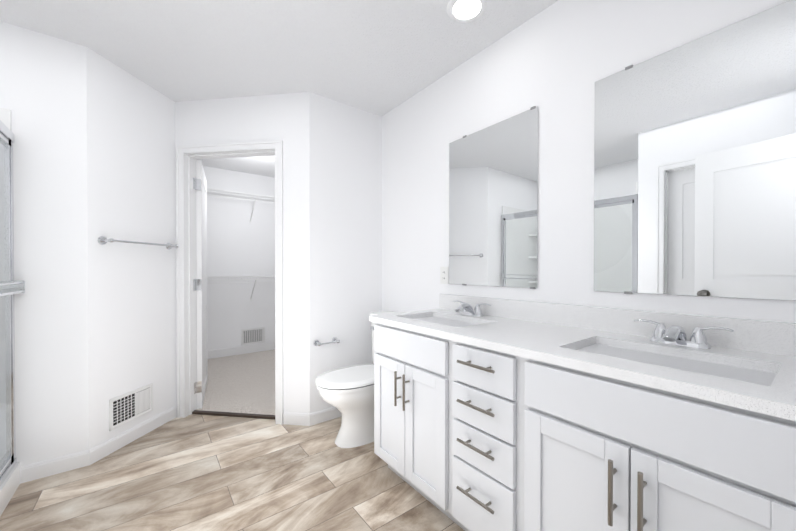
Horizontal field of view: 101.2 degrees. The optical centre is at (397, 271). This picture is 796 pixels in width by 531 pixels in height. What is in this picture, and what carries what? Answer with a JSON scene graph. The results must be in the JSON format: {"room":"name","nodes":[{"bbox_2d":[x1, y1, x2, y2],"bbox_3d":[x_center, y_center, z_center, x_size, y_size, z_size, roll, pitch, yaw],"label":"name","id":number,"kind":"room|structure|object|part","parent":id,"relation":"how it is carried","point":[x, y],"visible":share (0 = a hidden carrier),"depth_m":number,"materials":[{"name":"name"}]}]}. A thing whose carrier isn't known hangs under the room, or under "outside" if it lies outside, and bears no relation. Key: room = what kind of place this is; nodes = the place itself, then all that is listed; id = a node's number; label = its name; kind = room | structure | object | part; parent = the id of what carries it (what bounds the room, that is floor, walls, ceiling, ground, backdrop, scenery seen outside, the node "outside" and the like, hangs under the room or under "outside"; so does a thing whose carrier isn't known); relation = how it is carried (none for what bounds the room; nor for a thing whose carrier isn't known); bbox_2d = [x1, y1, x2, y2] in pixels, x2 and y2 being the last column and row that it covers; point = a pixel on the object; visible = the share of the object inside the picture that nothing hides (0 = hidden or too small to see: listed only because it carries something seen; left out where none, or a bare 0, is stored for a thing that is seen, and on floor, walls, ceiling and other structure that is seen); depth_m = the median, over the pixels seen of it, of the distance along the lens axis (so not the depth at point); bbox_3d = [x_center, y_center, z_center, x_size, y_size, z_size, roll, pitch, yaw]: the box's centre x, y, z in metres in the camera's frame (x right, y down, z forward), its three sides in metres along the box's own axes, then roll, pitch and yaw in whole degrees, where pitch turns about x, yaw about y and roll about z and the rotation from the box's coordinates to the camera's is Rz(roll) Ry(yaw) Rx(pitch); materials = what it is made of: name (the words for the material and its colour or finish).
{"room":"bathroom","nodes":[
{"label":"bathroom","id":0,"kind":"room"},
{"bbox_2d":[0,21,88,466],"bbox_3d":[-2.351,-0.086,1.571,1.270,2.440,0.110,0,0,-37],"label":"wall","id":1,"kind":"structure","parent":0,"point":[43,88],"depth_m":1.82,"materials":[{"name":"white paint"}]},
{"bbox_2d":[86,47,175,449],"bbox_3d":[-1.816,-0.091,2.289,0.110,2.440,0.746,0,0,8],"label":"wall","id":2,"kind":"structure","parent":0,"point":[131,195],"depth_m":2.16,"materials":[{"name":"white paint"}]},
{"bbox_2d":[109,383,152,430],"bbox_3d":[-1.770,0.893,2.184,0.010,0.195,0.305,0,0,8],"label":"air vent","id":3,"kind":"object","parent":2,"relation":"in","point":[127,407],"visible":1,"depth_m":2.17,"materials":[{"name":"white metal"}]},
{"bbox_2d":[98,236,178,249],"bbox_3d":[-1.728,-0.190,2.229,0.078,0.054,0.544,0,0,8],"label":"towel rail","id":4,"kind":"object","parent":2,"relation":"attached to","point":[102,240],"visible":1,"depth_m":2.11,"materials":[{"name":"silver metal"}]},
{"bbox_2d":[20,342,341,483],"bbox_3d":[-1.167,1.067,2.707,3.000,0.119,3.765,0,0,-37],"label":"baseboard","id":5,"kind":"structure","parent":2,"relation":"attached to","point":[39,470],"depth_m":2.19,"materials":[{"name":"white paint"}]},
{"bbox_2d":[0,414,463,530],"bbox_3d":[-1.103,1.181,2.045,4.100,0.100,5.300,0,0,-37],"label":"floor","id":6,"kind":"structure","parent":0,"point":[194,472],"depth_m":1.71,"materials":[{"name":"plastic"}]},
{"bbox_2d":[0,108,24,515],"bbox_3d":[-1.907,0.149,0.886,0.916,1.980,1.510,0,0,-37],"label":"shower","id":7,"kind":"object","parent":6,"relation":"on","point":[10,287],"visible":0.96,"depth_m":1.69,"materials":[{"name":"white plastic"}]},
{"bbox_3d":[-1.599,0.160,1.120,0.026,1.625,1.410,0,0,-37],"label":"glass","id":8,"kind":"part","parent":7,"relation":"part of","materials":[{"name":"clear glass"}]},
{"bbox_2d":[192,410,274,419],"bbox_3d":[-1.267,1.119,2.556,0.785,0.016,0.035,0,0,8],"label":"threshold","id":9,"kind":"object","parent":6,"relation":"on","point":[232,414],"visible":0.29,"depth_m":2.54,"materials":[{"name":"brown"}]},
{"bbox_2d":[315,311,397,447],"bbox_3d":[-0.213,0.727,2.272,0.732,0.805,0.486,0,0,-37],"label":"toilet","id":10,"kind":"object","parent":6,"relation":"on","point":[347,392],"visible":0.52,"depth_m":2.12,"materials":[{"name":"white ceramic"}]},
{"bbox_2d":[369,318,795,530],"bbox_3d":[0.540,0.710,1.388,0.610,0.850,1.570,0,0,-37],"label":"bathroom vanity","id":11,"kind":"object","parent":6,"relation":"on","point":[494,414],"depth_m":0.99,"materials":[{"name":"white wood"}]},
{"bbox_2d":[369,310,795,413],"bbox_3d":[0.556,0.270,1.393,0.576,0.030,1.624,0,0,-37],"label":"countertop","id":12,"kind":"structure","parent":11,"relation":"on","point":[543,339],"depth_m":1.04,"materials":[{"name":"white stone"}]},
{"bbox_2d":[413,314,476,325],"bbox_3d":[0.245,0.353,1.770,0.336,0.165,0.516,0,0,-37],"label":"sink","id":13,"kind":"object","parent":12,"relation":"in","point":[444,319],"depth_m":1.89,"materials":[{"name":"white ceramic"}]},
{"bbox_2d":[453,298,492,317],"bbox_3d":[0.390,0.218,1.879,0.143,0.083,0.273,0,0,-37],"label":"faucet","id":14,"kind":"object","parent":12,"relation":"on","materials":[{"name":"silver metal"}]},
{"bbox_2d":[573,338,776,385],"bbox_3d":[0.814,0.358,1.022,0.336,0.165,0.516,0,0,-37],"label":"sink","id":15,"kind":"object","parent":12,"relation":"in","point":[750,371],"depth_m":1.04,"materials":[{"name":"white ceramic"}]},
{"bbox_2d":[633,318,736,353],"bbox_3d":[0.958,0.223,1.131,0.143,0.083,0.272,0,0,-37],"label":"faucet","id":16,"kind":"object","parent":12,"relation":"on","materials":[{"name":"silver metal"}]},
{"bbox_2d":[196,349,274,414],"bbox_3d":[-1.583,1.115,3.255,3.000,0.014,2.390,0,0,-37],"label":"floor carpet","id":17,"kind":"object","parent":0,"point":[242,383],"visible":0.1,"depth_m":3.21,"materials":[{"name":"beige carpet"}]},
{"bbox_2d":[203,166,274,350],"bbox_3d":[-2.340,-0.104,4.242,3.220,2.440,0.110,0,0,-37],"label":"wall","id":18,"kind":"structure","parent":0,"point":[239,243],"depth_m":4.34,"materials":[{"name":"white paint"}]},
{"bbox_2d":[241,327,264,344],"bbox_3d":[-1.969,0.877,4.454,0.300,0.205,0.010,0,0,-37],"label":"air vent","id":19,"kind":"object","parent":18,"relation":"in","point":[252,335],"visible":1,"depth_m":4.45,"materials":[{"name":"white metal"}]},
{"bbox_2d":[175,92,309,413],"bbox_3d":[-1.234,-0.092,2.530,1.199,2.440,0.110,0,0,8],"label":"wall","id":20,"kind":"structure","parent":0,"point":[284,118],"depth_m":2.42,"materials":[{"name":"white paint"}]},
{"bbox_2d":[176,140,283,424],"bbox_3d":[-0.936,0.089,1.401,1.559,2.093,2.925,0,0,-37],"label":"door frame","id":21,"kind":"structure","parent":20,"relation":"in","point":[183,150],"depth_m":2.52,"materials":[{"name":"white paint"}]},
{"bbox_2d":[193,178,195,393],"bbox_3d":[-1.631,0.117,2.624,0.002,1.730,0.038,0,0,8],"label":"closet door hinge leaves","id":22,"kind":"object","parent":21,"relation":"attached to","point":[194,286],"visible":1,"depth_m":2.62,"materials":[{"name":"silver metal"}]},
{"bbox_2d":[195,160,207,408],"bbox_3d":[-1.813,0.105,2.958,0.114,2.020,0.751,0,0,-27],"label":"closet door","id":23,"kind":"structure","parent":21,"relation":"attached to","point":[201,249],"depth_m":2.66,"materials":[{"name":"white paint"}]},
{"bbox_2d":[0,0,557,177],"bbox_3d":[-1.103,-1.359,2.027,4.100,0.100,5.300,0,0,-37],"label":"ceiling","id":24,"kind":"structure","parent":0,"point":[380,57],"depth_m":1.86,"materials":[{"name":"white paint"}]},
{"bbox_2d":[447,0,486,22],"bbox_3d":[0.340,-1.301,1.617,0.196,0.010,0.196,0,0,-37],"label":"recessed light","id":25,"kind":"object","parent":24,"relation":"in","point":[462,11],"visible":1,"depth_m":1.62,"materials":[{"name":"white paint"}]},
{"bbox_2d":[309,92,381,413],"bbox_3d":[-0.381,-0.093,2.666,0.749,2.440,0.110,0,0,-37],"label":"wall","id":26,"kind":"structure","parent":0,"point":[345,156],"depth_m":2.56,"materials":[{"name":"white paint"}]},
{"bbox_2d":[313,337,339,345],"bbox_3d":[-0.525,0.528,2.445,0.198,0.048,0.073,0,0,-37],"label":"toilet paper holder","id":27,"kind":"object","parent":26,"relation":"attached to","point":[318,343],"visible":1,"depth_m":2.42,"materials":[{"name":"silver metal"}]},
{"bbox_2d":[382,0,795,322],"bbox_3d":[0.672,-0.087,1.808,0.110,2.440,2.750,0,0,-37],"label":"wall","id":28,"kind":"structure","parent":0,"point":[556,61],"depth_m":1.62,"materials":[{"name":"white paint"}]},
{"bbox_2d":[440,267,447,283],"bbox_3d":[0.309,0.025,2.186,0.008,0.114,0.070,0,0,-37],"label":"electrical outlet","id":29,"kind":"object","parent":28,"relation":"attached to","point":[443,275],"visible":1,"depth_m":2.18,"materials":[{"name":"white plastic"}]},
{"bbox_2d":[449,106,537,288],"bbox_3d":[0.522,-0.378,1.902,0.009,0.932,0.612,0,0,-37],"label":"mirror","id":30,"kind":"object","parent":28,"relation":"attached to","point":[493,205],"visible":1,"depth_m":1.85,"materials":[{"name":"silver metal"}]},
{"bbox_2d":[437,294,795,357],"bbox_3d":[0.778,0.204,1.561,0.020,0.100,1.624,0,0,-37],"label":"backsplash","id":31,"kind":"structure","parent":28,"relation":"attached to","point":[771,337],"depth_m":1.33,"materials":[{"name":"white stone"}]},
{"bbox_2d":[594,0,795,299],"bbox_3d":[1.053,-0.373,1.203,0.009,0.932,0.612,0,0,-37],"label":"mirror","id":32,"kind":"object","parent":28,"relation":"attached to","point":[694,167],"visible":1,"depth_m":1.16,"materials":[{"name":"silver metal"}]}
]}

